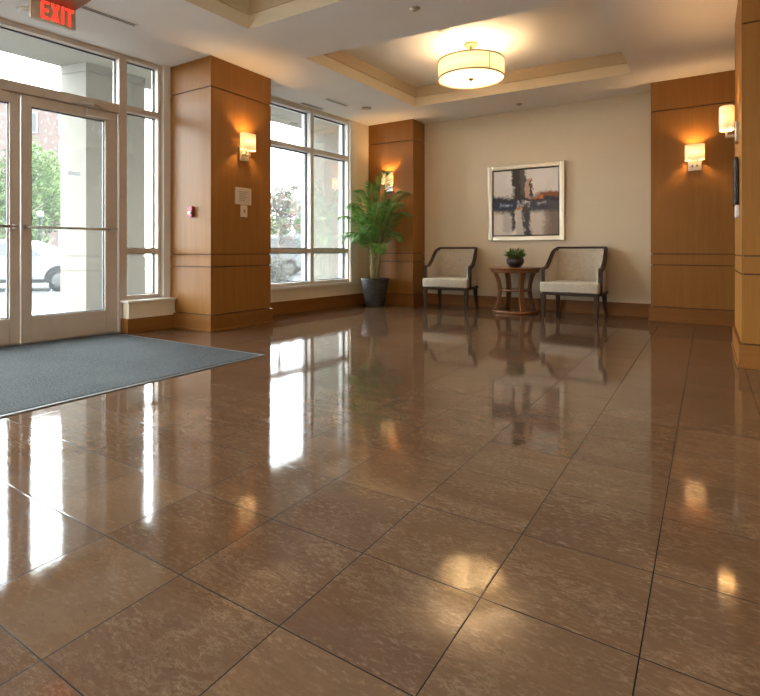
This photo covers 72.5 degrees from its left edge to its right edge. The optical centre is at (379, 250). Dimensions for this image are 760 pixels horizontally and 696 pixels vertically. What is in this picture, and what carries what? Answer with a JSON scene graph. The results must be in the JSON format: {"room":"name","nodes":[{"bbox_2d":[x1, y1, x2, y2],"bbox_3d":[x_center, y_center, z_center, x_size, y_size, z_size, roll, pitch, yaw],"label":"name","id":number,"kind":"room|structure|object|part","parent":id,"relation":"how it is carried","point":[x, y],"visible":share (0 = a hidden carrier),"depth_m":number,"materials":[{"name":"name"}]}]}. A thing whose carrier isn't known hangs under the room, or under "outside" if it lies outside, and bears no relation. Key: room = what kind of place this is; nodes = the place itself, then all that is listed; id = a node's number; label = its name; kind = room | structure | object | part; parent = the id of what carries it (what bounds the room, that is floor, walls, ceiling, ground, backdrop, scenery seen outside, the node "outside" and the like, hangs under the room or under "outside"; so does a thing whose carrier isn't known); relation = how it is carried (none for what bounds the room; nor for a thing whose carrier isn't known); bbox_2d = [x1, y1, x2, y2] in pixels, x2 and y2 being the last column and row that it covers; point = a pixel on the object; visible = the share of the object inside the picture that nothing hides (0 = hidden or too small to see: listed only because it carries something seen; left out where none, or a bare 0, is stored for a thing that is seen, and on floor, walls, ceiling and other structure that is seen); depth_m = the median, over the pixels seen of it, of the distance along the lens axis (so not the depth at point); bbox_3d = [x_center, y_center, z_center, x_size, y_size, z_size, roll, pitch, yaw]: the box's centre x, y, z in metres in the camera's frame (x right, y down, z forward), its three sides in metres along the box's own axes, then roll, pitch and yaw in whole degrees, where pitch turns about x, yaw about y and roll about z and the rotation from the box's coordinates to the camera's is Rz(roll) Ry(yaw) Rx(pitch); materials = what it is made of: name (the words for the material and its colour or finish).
{"room":"lobby","nodes":[
{"label":"lobby","id":0,"kind":"room"},
{"bbox_2d":[170,55,273,332],"bbox_3d":[-1.661,-0.544,5.426,0.683,2.629,0.848,0,0,32],"label":"pillar","id":1,"kind":"structure","parent":0,"point":[220,259],"depth_m":5.12,"materials":[{"name":"brown wood"}]},
{"bbox_2d":[188,206,193,216],"bbox_3d":[-1.844,-0.383,5.047,0.062,0.105,0.038,0,0,32],"label":"station","id":2,"kind":"object","parent":1,"relation":"attached to","point":[190,208],"visible":1,"depth_m":5.03,"materials":[{"name":"red plastic"}]},
{"bbox_3d":[-1.661,0.383,5.426,0.635,0.450,0.800,0,0,32],"label":"wainscot panel","id":3,"kind":"part","parent":1,"relation":"part of","materials":[{"name":"brown wood"}]},
{"bbox_3d":[-1.661,-0.767,5.426,0.635,1.590,0.800,0,0,32],"label":"shaft panel","id":4,"kind":"part","parent":1,"relation":"part of","materials":[{"name":"brown wood"}]},
{"bbox_3d":[-1.661,-1.716,5.426,0.635,0.285,0.800,0,0,32],"label":"crown panel","id":5,"kind":"part","parent":1,"relation":"part of","materials":[{"name":"brown wood"}]},
{"bbox_3d":[-1.661,0.093,5.426,0.635,0.110,0.800,0,0,32],"label":"band panel","id":6,"kind":"part","parent":1,"relation":"part of","materials":[{"name":"brown wood"}]},
{"bbox_2d":[235,187,250,204],"bbox_3d":[-1.385,-0.555,5.252,0.016,0.170,0.210,0,0,32],"label":"notice","id":7,"kind":"object","parent":1,"relation":"attached to","point":[242,195],"visible":1,"depth_m":5.24,"materials":[{"name":"beige paper"}]},
{"bbox_2d":[240,205,246,216],"bbox_3d":[-1.380,-0.405,5.263,0.014,0.120,0.090,0,0,32],"label":"switch plate","id":8,"kind":"object","parent":1,"relation":"attached to","point":[243,208],"visible":1,"depth_m":5.26,"materials":[{"name":"beige plastic"}]},
{"bbox_2d":[239,132,255,161],"bbox_3d":[-1.340,-1.045,5.229,0.118,0.266,0.180,0,0,32],"label":"wall sconce","id":9,"kind":"object","parent":1,"relation":"attached to","point":[247,145],"visible":1,"depth_m":5.20,"materials":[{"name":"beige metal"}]},
{"bbox_3d":[-1.345,-0.997,5.233,0.075,0.074,0.070,0,0,32],"label":"arm","id":10,"kind":"part","parent":9,"relation":"part of","materials":[{"name":"silver metal"}]},
{"bbox_3d":[-1.330,-1.097,5.223,0.095,0.154,0.179,0,0,32],"label":"lamp shade","id":11,"kind":"part","parent":9,"relation":"part of","materials":[{"name":"fabric"}]},
{"bbox_2d":[123,66,368,318],"bbox_3d":[-3.100,-0.880,4.048,0.250,3.300,10.700,0,0,37],"label":"wall","id":12,"kind":"structure","parent":0,"point":[166,307],"depth_m":6.95,"materials":[{"name":"beige paint"}]},
{"bbox_2d":[0,29,150,89],"bbox_3d":[-2.703,-2.480,6.542,2.140,0.300,7.350,0,0,37],"label":"soffit","id":13,"kind":"structure","parent":12,"relation":"attached to","point":[10,42],"depth_m":6.11,"materials":[{"name":"paint"}]},
{"bbox_2d":[0,17,160,346],"bbox_3d":[-3.061,-0.550,4.094,0.237,2.640,2.822,0,0,37],"label":"door","id":14,"kind":"structure","parent":12,"relation":"in","point":[19,326],"depth_m":4.62,"materials":[{"name":"beige metal"}]},
{"bbox_3d":[-2.568,-1.298,4.635,0.108,0.059,0.329,0,0,37],"label":"closer arm","id":15,"kind":"part","parent":14,"relation":"part of","materials":[{"name":"silver metal"}]},
{"bbox_2d":[120,297,176,302],"bbox_3d":[-2.276,0.475,5.061,0.235,0.020,0.490,0,0,37],"label":"sill","id":16,"kind":"structure","parent":12,"relation":"attached to","point":[157,298],"depth_m":4.97,"materials":[{"name":"stone"}]},
{"bbox_2d":[162,65,171,296],"bbox_3d":[-2.150,-0.698,5.230,0.030,2.325,0.088,0,0,37],"label":"trim","id":17,"kind":"structure","parent":12,"relation":"attached to","point":[166,254],"depth_m":5.21,"materials":[{"name":"white paint"}]},
{"bbox_2d":[121,293,364,333],"bbox_3d":[-1.313,0.693,6.279,0.151,0.155,3.585,0,0,37],"label":"baseboard","id":18,"kind":"structure","parent":12,"relation":"attached to","point":[136,325],"depth_m":6.34,"materials":[{"name":"brown wood"}]},
{"bbox_2d":[269,97,348,286],"bbox_3d":[-1.074,-0.708,6.673,0.163,2.285,1.892,0,0,37],"label":"window","id":19,"kind":"structure","parent":12,"relation":"in","point":[310,148],"depth_m":6.79,"materials":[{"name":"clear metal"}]},
{"bbox_3d":[-1.295,-1.575,6.386,0.008,0.460,1.067,0,0,37],"label":"pane","id":20,"kind":"part","parent":19,"relation":"part of","materials":[{"name":"clear glass"}]},
{"bbox_3d":[-1.295,-0.657,6.386,0.008,1.255,1.067,0,0,37],"label":"pane","id":21,"kind":"part","parent":19,"relation":"part of","materials":[{"name":"clear glass"}]},
{"bbox_3d":[-1.295,0.210,6.386,0.008,0.370,1.067,0,0,37],"label":"pane","id":22,"kind":"part","parent":19,"relation":"part of","materials":[{"name":"clear glass"}]},
{"bbox_3d":[-0.728,-1.575,7.130,0.008,0.460,0.682,0,0,37],"label":"pane","id":23,"kind":"part","parent":19,"relation":"part of","materials":[{"name":"clear glass"}]},
{"bbox_3d":[-0.728,-0.657,7.130,0.008,1.255,0.682,0,0,37],"label":"pane","id":24,"kind":"part","parent":19,"relation":"part of","materials":[{"name":"clear glass"}]},
{"bbox_3d":[-0.728,0.210,7.130,0.008,0.370,0.682,0,0,37],"label":"pane","id":25,"kind":"part","parent":19,"relation":"part of","materials":[{"name":"clear glass"}]},
{"bbox_2d":[271,281,358,289],"bbox_3d":[-1.004,0.453,6.731,0.235,0.035,2.010,0,0,37],"label":"sill","id":26,"kind":"structure","parent":12,"relation":"attached to","point":[349,282],"depth_m":6.73,"materials":[{"name":"stone"}]},
{"bbox_2d":[350,121,356,281],"bbox_3d":[-0.379,-0.710,7.423,0.030,2.290,0.144,0,0,37],"label":"trim","id":27,"kind":"structure","parent":12,"relation":"attached to","point":[353,125],"depth_m":7.40,"materials":[{"name":"white paint"}]},
{"bbox_2d":[0,0,737,125],"bbox_3d":[-0.389,-2.011,2.346,7.564,0.302,10.659,0,0,32],"label":"ceiling","id":28,"kind":"structure","parent":0,"point":[383,56],"depth_m":4.81,"materials":[{"name":"paint"}]},
{"bbox_2d":[16,6,28,15],"bbox_3d":[-2.732,-1.845,3.999,0.120,0.030,0.120,0,0,32],"label":"ceiling detector","id":29,"kind":"object","parent":28,"relation":"attached to","point":[22,10],"visible":0.62,"depth_m":3.96,"materials":[{"name":"white plastic"}]},
{"bbox_2d":[29,0,90,30],"bbox_3d":[-2.339,-1.778,3.794,0.330,0.163,0.306,0,0,37],"label":"exit sign","id":30,"kind":"object","parent":28,"relation":"hanging from","point":[60,13],"visible":1,"depth_m":3.86,"materials":[{"name":"red plastic"}]},
{"bbox_3d":[-2.340,-1.854,3.792,0.330,0.012,0.302,0,0,37],"label":"mounting plate","id":31,"kind":"part","parent":30,"relation":"part of","materials":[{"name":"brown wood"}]},
{"bbox_2d":[80,5,138,26],"bbox_3d":[-2.137,-1.857,4.100,0.070,0.006,0.438,0,0,37],"label":"ceiling vent","id":32,"kind":"object","parent":28,"relation":"in","point":[93,10],"visible":1,"depth_m":4.09,"materials":[{"name":"white plastic"}]},
{"bbox_2d":[300,102,323,109],"bbox_3d":[-0.868,-1.857,6.641,0.070,0.006,0.398,0,0,37],"label":"ceiling vent","id":33,"kind":"object","parent":28,"relation":"in","point":[303,103],"visible":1,"depth_m":6.64,"materials":[{"name":"white plastic"}]},
{"bbox_2d":[324,98,349,106],"bbox_3d":[-0.536,-1.857,6.482,0.070,0.006,0.408,0,0,37],"label":"ceiling vent","id":34,"kind":"object","parent":28,"relation":"in","point":[327,99],"visible":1,"depth_m":6.47,"materials":[{"name":"white plastic"}]},
{"bbox_2d":[410,6,419,11],"bbox_3d":[0.268,-1.851,3.966,0.080,0.022,0.080,0,0,32],"label":"sprinkler head","id":35,"kind":"object","parent":28,"relation":"attached to","point":[412,8],"visible":1,"depth_m":3.95},
{"bbox_2d":[437,28,448,32],"bbox_3d":[0.591,-2.083,4.867,0.120,0.038,0.120,0,0,32],"label":"smoke detector","id":36,"kind":"object","parent":28,"relation":"attached to","point":[446,29],"visible":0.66,"depth_m":4.86,"materials":[{"name":"white plastic"}]},
{"bbox_2d":[438,41,504,89],"bbox_3d":[0.923,-1.913,5.261,0.670,0.379,0.670,0,0,32],"label":"ceiling lamp","id":37,"kind":"object","parent":28,"relation":"hanging from","point":[471,68],"visible":1,"depth_m":5.08,"materials":[{"name":"beige fabric"}]},
{"bbox_2d":[439,68,503,88],"bbox_3d":[0.923,-1.751,5.261,0.648,0.001,0.648,0,0,32],"label":"diffuser","id":38,"kind":"object","parent":37,"relation":"attached to","point":[482,77],"depth_m":5.26,"materials":[{"name":"white glass"}]},
{"bbox_2d":[0,304,759,695],"bbox_3d":[-0.348,0.800,2.309,7.455,0.060,10.659,0,0,32],"label":"floor","id":39,"kind":"structure","parent":0,"point":[387,500],"depth_m":1.48,"materials":[{"name":"tile"}]},
{"bbox_2d":[0,333,264,417],"bbox_3d":[-2.165,0.765,3.642,2.042,0.009,1.705,0,0,32],"label":"entrance mat","id":40,"kind":"object","parent":39,"relation":"on","point":[33,376],"visible":1,"depth_m":3.44,"materials":[{"name":"grey carpet"}]},
{"bbox_2d":[337,170,411,306],"bbox_3d":[-0.023,-0.169,7.016,1.011,1.878,0.903,0,0,32],"label":"potted palm","id":41,"kind":"object","parent":39,"relation":"on","point":[374,287],"visible":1,"depth_m":7.09,"materials":[{"name":"plant"}]},
{"bbox_2d":[361,277,388,306],"bbox_3d":[-0.070,0.574,7.237,0.400,0.392,0.400,0,0,32],"label":"planter","id":42,"kind":"object","parent":39,"relation":"on","point":[374,288],"depth_m":7.10,"materials":[{"name":"grey ceramic"}]},
{"bbox_2d":[423,247,477,310],"bbox_3d":[0.972,0.359,6.993,0.636,0.831,0.651,0,0,25],"label":"armchair","id":43,"kind":"object","parent":39,"relation":"on","point":[448,268],"visible":1,"depth_m":7.09,"materials":[{"name":"fabric"}]},
{"bbox_3d":[0.603,0.633,6.857,0.048,0.276,0.048,0,0,25],"label":"leg","id":44,"kind":"part","parent":43,"relation":"part of","materials":[{"name":"brown wood"}]},
{"bbox_3d":[0.851,0.634,7.337,0.052,0.282,0.097,0,0,25],"label":"leg","id":45,"kind":"part","parent":43,"relation":"part of","materials":[{"name":"brown wood"}]},
{"bbox_2d":[423,277,468,287],"bbox_3d":[0.947,0.416,6.940,0.608,0.116,0.535,0,0,25],"label":"seat cushion","id":46,"kind":"object","parent":43,"relation":"on","point":[428,282],"depth_m":6.72,"materials":[{"name":"fabric"}]},
{"bbox_3d":[0.963,0.490,6.974,0.584,0.035,0.560,0,0,25],"label":"seat rail","id":47,"kind":"part","parent":43,"relation":"part of","materials":[{"name":"brown wood"}]},
{"bbox_3d":[0.995,0.222,7.041,0.636,0.557,0.544,0,0,25],"label":"arm frame","id":48,"kind":"part","parent":43,"relation":"part of","materials":[{"name":"brown wood"}]},
{"bbox_3d":[0.996,0.221,7.044,0.610,0.498,0.512,0,0,25],"label":"backrest","id":49,"kind":"part","parent":43,"relation":"part of","materials":[{"name":"fabric"}]},
{"bbox_3d":[1.102,0.633,6.621,0.048,0.276,0.048,0,0,25],"label":"leg","id":50,"kind":"part","parent":43,"relation":"part of","materials":[{"name":"brown wood"}]},
{"bbox_3d":[1.315,0.634,7.117,0.052,0.282,0.097,0,0,25],"label":"leg","id":51,"kind":"part","parent":43,"relation":"part of","materials":[{"name":"brown wood"}]},
{"bbox_2d":[488,266,541,314],"bbox_3d":[1.704,0.487,6.553,0.654,0.566,0.654,0,0,32],"label":"side table","id":52,"kind":"object","parent":39,"relation":"on","point":[521,310],"visible":1,"depth_m":6.41,"materials":[{"name":"brown wood"}]},
{"bbox_3d":[1.481,0.501,6.523,0.093,0.478,0.062,0,0,-8],"label":"leg","id":53,"kind":"part","parent":52,"relation":"part of","materials":[{"name":"brown wood"}]},
{"bbox_3d":[1.674,0.501,6.777,0.062,0.478,0.093,0,0,-8],"label":"leg","id":54,"kind":"part","parent":52,"relation":"part of","materials":[{"name":"brown wood"}]},
{"bbox_2d":[504,247,525,266],"bbox_3d":[1.697,0.074,6.508,0.297,0.259,0.299,0,0,-11],"label":"potted plant","id":55,"kind":"object","parent":52,"relation":"on","point":[514,258],"visible":0.97,"depth_m":6.45,"materials":[{"name":"green plant"}]},
{"bbox_2d":[501,288,530,291],"bbox_3d":[1.704,0.490,6.553,0.390,0.024,0.390,0,0,32],"label":"shelf","id":56,"kind":"object","parent":52,"relation":"attached to","point":[502,289],"depth_m":6.42,"materials":[{"name":"brown wood"}]},
{"bbox_3d":[1.734,0.501,6.329,0.062,0.478,0.093,0,0,-8],"label":"leg","id":57,"kind":"part","parent":52,"relation":"part of","materials":[{"name":"brown wood"}]},
{"bbox_3d":[1.928,0.501,6.583,0.093,0.478,0.062,0,0,-8],"label":"leg","id":58,"kind":"part","parent":52,"relation":"part of","materials":[{"name":"brown wood"}]},
{"bbox_2d":[540,246,607,320],"bbox_3d":[2.307,0.359,6.113,0.674,0.831,0.670,0,0,34],"label":"armchair","id":59,"kind":"object","parent":39,"relation":"on","point":[568,271],"visible":1,"depth_m":6.20,"materials":[{"name":"beige fabric"}]},
{"bbox_3d":[1.903,0.633,6.039,0.051,0.276,0.049,0,0,34],"label":"leg","id":60,"kind":"part","parent":59,"relation":"part of","materials":[{"name":"brown wood"}]},
{"bbox_3d":[2.233,0.634,6.487,0.055,0.282,0.100,0,0,34],"label":"leg","id":61,"kind":"part","parent":59,"relation":"part of","materials":[{"name":"brown wood"}]},
{"bbox_2d":[540,280,599,293],"bbox_3d":[2.273,0.416,6.064,0.644,0.116,0.551,0,0,34],"label":"seat cushion","id":62,"kind":"object","parent":59,"relation":"on","point":[546,286],"depth_m":5.87,"materials":[{"name":"fabric"}]},
{"bbox_3d":[2.295,0.490,6.096,0.619,0.035,0.577,0,0,34],"label":"seat rail","id":63,"kind":"part","parent":59,"relation":"part of","materials":[{"name":"brown wood"}]},
{"bbox_3d":[2.338,0.222,6.159,0.674,0.557,0.560,0,0,34],"label":"arm frame","id":64,"kind":"part","parent":59,"relation":"part of","materials":[{"name":"brown wood"}]},
{"bbox_3d":[2.340,0.221,6.161,0.647,0.498,0.527,0,0,34],"label":"backrest","id":65,"kind":"part","parent":59,"relation":"part of","materials":[{"name":"fabric"}]},
{"bbox_3d":[2.386,0.633,5.710,0.051,0.276,0.049,0,0,34],"label":"leg","id":66,"kind":"part","parent":59,"relation":"part of","materials":[{"name":"brown wood"}]},
{"bbox_3d":[2.683,0.634,6.180,0.055,0.282,0.100,0,0,34],"label":"leg","id":67,"kind":"part","parent":59,"relation":"part of","materials":[{"name":"brown wood"}]},
{"bbox_2d":[369,119,424,305],"bbox_3d":[0.234,-0.544,7.642,0.818,2.629,0.398,0,0,32],"label":"pillar","id":68,"kind":"structure","parent":0,"point":[398,147],"depth_m":7.42,"materials":[{"name":"brown wood"}]},
{"bbox_2d":[382,172,392,191],"bbox_3d":[0.111,-0.993,7.443,0.180,0.266,0.118,0,0,32],"label":"wall sconce","id":69,"kind":"object","parent":68,"relation":"attached to","point":[391,179],"visible":0.38,"depth_m":7.40,"materials":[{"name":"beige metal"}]},
{"bbox_3d":[0.105,-1.045,7.433,0.179,0.154,0.095,0,0,32],"label":"lamp shade","id":70,"kind":"part","parent":69,"relation":"part of","materials":[{"name":"fabric"}]},
{"bbox_3d":[0.234,0.383,7.642,0.770,0.450,0.350,0,0,32],"label":"wainscot panel","id":71,"kind":"part","parent":68,"relation":"part of","materials":[{"name":"brown wood"}]},
{"bbox_3d":[0.234,-0.767,7.642,0.770,1.590,0.350,0,0,32],"label":"shaft panel","id":72,"kind":"part","parent":68,"relation":"part of","materials":[{"name":"brown wood"}]},
{"bbox_3d":[0.234,-1.716,7.642,0.770,0.285,0.350,0,0,32],"label":"crown panel","id":73,"kind":"part","parent":68,"relation":"part of","materials":[{"name":"brown wood"}]},
{"bbox_3d":[0.234,0.093,7.642,0.770,0.110,0.350,0,0,32],"label":"band panel","id":74,"kind":"part","parent":68,"relation":"part of","materials":[{"name":"brown wood"}]},
{"bbox_2d":[506,257,523,266],"bbox_3d":[1.701,0.140,6.520,0.216,0.128,0.216,0,0,32],"label":"bowl","id":75,"kind":"object","parent":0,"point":[511,261],"depth_m":6.44,"materials":[{"name":"ceramic"}]},
{"bbox_2d":[423,91,651,303],"bbox_3d":[2.709,-0.545,6.439,6.700,2.630,0.220,0,0,32],"label":"wall","id":76,"kind":"structure","parent":0,"point":[604,144],"depth_m":6.55,"materials":[{"name":"beige paint"}]},
{"bbox_2d":[488,160,564,240],"bbox_3d":[1.902,-0.638,6.792,1.006,1.006,0.045,0,0,32],"label":"framed painting","id":77,"kind":"object","parent":76,"relation":"attached to","point":[526,202],"visible":1,"depth_m":6.77,"materials":[{"name":"multicoloured paint"}]},
{"bbox_2d":[427,293,650,316],"bbox_3d":[1.911,0.693,6.792,2.915,0.155,0.035,0,0,32],"label":"baseboard","id":78,"kind":"structure","parent":76,"relation":"attached to","point":[571,306],"depth_m":6.55,"materials":[{"name":"brown wood"}]},
{"bbox_2d":[648,70,736,325],"bbox_3d":[3.809,-0.544,5.400,1.778,2.629,0.368,0,0,32],"label":"wall panel","id":79,"kind":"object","parent":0,"point":[693,254],"depth_m":5.53,"materials":[{"name":"brown wood"}]},
{"bbox_3d":[3.809,-0.750,5.400,1.730,1.557,0.320,0,0,32],"label":"shaft panel","id":80,"kind":"part","parent":79,"relation":"part of","materials":[{"name":"brown wood"}]},
{"bbox_3d":[3.809,-1.700,5.400,1.730,0.318,0.320,0,0,32],"label":"crown panel","id":81,"kind":"part","parent":79,"relation":"part of","materials":[{"name":"brown wood"}]},
{"bbox_3d":[3.809,0.383,5.400,1.730,0.450,0.320,0,0,32],"label":"wainscot panel","id":82,"kind":"part","parent":79,"relation":"part of","materials":[{"name":"brown wood"}]},
{"bbox_3d":[3.809,0.093,5.400,1.730,0.110,0.320,0,0,32],"label":"band panel","id":83,"kind":"part","parent":79,"relation":"part of","materials":[{"name":"brown wood"}]},
{"bbox_2d":[685,143,704,170],"bbox_3d":[3.313,-0.983,5.455,0.180,0.266,0.118,0,0,32],"label":"wall sconce","id":84,"kind":"object","parent":79,"relation":"attached to","point":[694,153],"visible":1,"depth_m":5.43,"materials":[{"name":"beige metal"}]},
{"bbox_3d":[3.307,-1.035,5.445,0.179,0.154,0.095,0,0,32],"label":"lamp shade","id":85,"kind":"part","parent":84,"relation":"part of","materials":[{"name":"fabric"}]},
{"bbox_2d":[731,0,759,369],"bbox_3d":[3.080,-0.544,3.572,1.058,2.629,1.038,0,0,32],"label":"pillar","id":86,"kind":"structure","parent":0,"point":[745,343],"depth_m":3.41,"materials":[{"name":"brown wood"}]},
{"bbox_2d":[719,105,737,143],"bbox_3d":[2.579,-0.928,3.835,0.118,0.266,0.180,0,0,32],"label":"wall sconce","id":87,"kind":"object","parent":86,"relation":"attached to","point":[726,112],"visible":1,"depth_m":3.77,"materials":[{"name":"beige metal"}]},
{"bbox_3d":[2.570,-0.980,3.841,0.095,0.154,0.179,0,0,32],"label":"lamp shade","id":88,"kind":"part","parent":87,"relation":"part of","materials":[{"name":"fabric"}]},
{"bbox_3d":[2.584,-0.880,3.832,0.075,0.074,0.070,0,0,32],"label":"arm","id":89,"kind":"part","parent":87,"relation":"part of","materials":[{"name":"silver metal"}]},
{"bbox_2d":[733,157,738,206],"bbox_3d":[2.595,-0.497,3.778,0.030,0.335,0.300,0,0,32],"label":"wall monitor","id":90,"kind":"object","parent":86,"relation":"attached to","point":[735,162],"visible":0.91,"depth_m":3.66,"materials":[{"name":"grey metal"}]},
{"bbox_2d":[734,205,738,217],"bbox_3d":[2.537,-0.279,3.684,0.027,0.088,0.080,0,0,32],"label":"card reader","id":91,"kind":"object","parent":86,"relation":"attached to","point":[736,209],"visible":0.98,"depth_m":3.65,"materials":[{"name":"white plastic"}]},
{"bbox_3d":[3.080,0.383,3.572,1.010,0.450,0.990,0,0,32],"label":"wainscot panel","id":92,"kind":"part","parent":86,"relation":"part of","materials":[{"name":"brown wood"}]},
{"bbox_3d":[3.080,-0.733,3.572,1.010,1.522,0.990,0,0,32],"label":"shaft panel","id":93,"kind":"part","parent":86,"relation":"part of","materials":[{"name":"brown wood"}]},
{"bbox_3d":[3.080,-1.683,3.572,1.010,0.353,0.990,0,0,32],"label":"crown panel","id":94,"kind":"part","parent":86,"relation":"part of","materials":[{"name":"brown wood"}]},
{"bbox_3d":[3.080,0.093,3.572,1.010,0.110,0.990,0,0,32],"label":"band panel","id":95,"kind":"part","parent":86,"relation":"part of","materials":[{"name":"brown wood"}]},
{"label":"outside","id":96,"kind":"structure","parent":0,"visible":0},
{"bbox_2d":[0,257,271,312],"bbox_3d":[-30.190,1.170,45.103,86.900,0.100,150.000,0,0,37],"label":"ground","id":97,"kind":"structure","parent":96,"point":[44,297],"depth_m":13.34,"materials":[{"name":"white concrete"}]},
{"bbox_2d":[0,137,59,244],"bbox_3d":[-14.117,-1.669,19.877,3.116,5.589,3.582,0,0,12],"label":"leafy tree","id":98,"kind":"object","parent":97,"relation":"on","point":[47,169],"visible":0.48,"depth_m":20.27,"materials":[{"name":"green plant"}]},
{"bbox_2d":[0,103,59,247],"bbox_3d":[-32.618,-6.380,49.758,10.600,15.000,8.600,0,0,-20],"label":"brick building","id":99,"kind":"structure","parent":97,"relation":"on","point":[45,125],"depth_m":46.44,"materials":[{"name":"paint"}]},
{"bbox_3d":[-31.216,-11.430,45.916,1.240,1.660,0.020,0,0,-20],"label":"pane","id":100,"kind":"part","parent":99,"relation":"part of","materials":[{"name":"clear glass"}]},
{"bbox_2d":[0,239,61,290],"bbox_3d":[-10.461,0.394,14.998,4.656,1.452,1.860,0,0,-12],"label":"car","id":101,"kind":"object","parent":97,"relation":"on","point":[45,257],"visible":0.29,"depth_m":14.34,"materials":[{"name":"white paint"}]},
{"bbox_2d":[36,211,43,241],"bbox_3d":[-12.466,-0.180,19.000,0.240,2.600,0.240,0,0,32],"label":"street lamp","id":102,"kind":"object","parent":97,"relation":"on","point":[39,214],"visible":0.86,"depth_m":18.96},
{"bbox_2d":[32,164,59,244],"bbox_3d":[-16.310,-1.721,24.928,2.963,5.693,4.064,0,0,-14],"label":"leafy tree","id":103,"kind":"object","parent":97,"relation":"on","point":[50,208],"visible":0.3,"depth_m":24.32,"materials":[{"name":"green plant"}]},
{"bbox_2d":[269,235,277,268],"bbox_3d":[-5.626,0.184,24.500,4.900,1.872,1.930,0,0,-4],"label":"van","id":104,"kind":"object","parent":97,"relation":"on","point":[274,239],"visible":0.02,"depth_m":23.73,"materials":[{"name":"silver metal"}]},
{"bbox_2d":[269,254,279,281],"bbox_3d":[-2.417,0.652,12.005,0.913,1.178,0.879,0,0,32],"label":"round shrub","id":105,"kind":"object","parent":97,"relation":"on","point":[275,273],"visible":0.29,"depth_m":11.86,"materials":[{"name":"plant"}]},
{"bbox_2d":[271,214,277,234],"bbox_3d":[-6.190,-0.756,28.125,2.209,3.561,1.860,0,0,32],"label":"shrub","id":106,"kind":"object","parent":97,"relation":"on","point":[273,232],"visible":0.09,"depth_m":27.88,"materials":[{"name":"green plant"}]},
{"bbox_2d":[271,187,278,221],"bbox_3d":[-11.546,-4.726,60.424,5.537,7.700,4.503,0,0,32],"label":"tree","id":107,"kind":"object","parent":97,"relation":"on","point":[274,202],"visible":0.12,"depth_m":59.63,"materials":[{"name":"green plant"}]},
{"bbox_2d":[271,178,279,262],"bbox_3d":[-2.504,-0.530,13.494,1.610,3.301,1.973,0,0,32],"label":"flowering tree","id":108,"kind":"object","parent":97,"relation":"on","point":[274,195],"visible":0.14,"depth_m":13.47,"materials":[{"name":"green plant"}]},
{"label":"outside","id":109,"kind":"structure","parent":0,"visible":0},
{"bbox_2d":[0,309,59,317],"bbox_3d":[-3.304,0.950,6.340,2.850,0.300,14.100,0,0,37],"label":"porch slab","id":110,"kind":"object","parent":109,"point":[38,312],"depth_m":6.74,"materials":[{"name":"white concrete"}]},
{"bbox_2d":[60,62,144,312],"bbox_3d":[-3.598,-0.765,6.761,0.430,3.130,0.876,0,0,37],"label":"porch column","id":111,"kind":"structure","parent":110,"relation":"on","point":[80,138],"depth_m":6.50,"materials":[{"name":"paint"}]}
]}

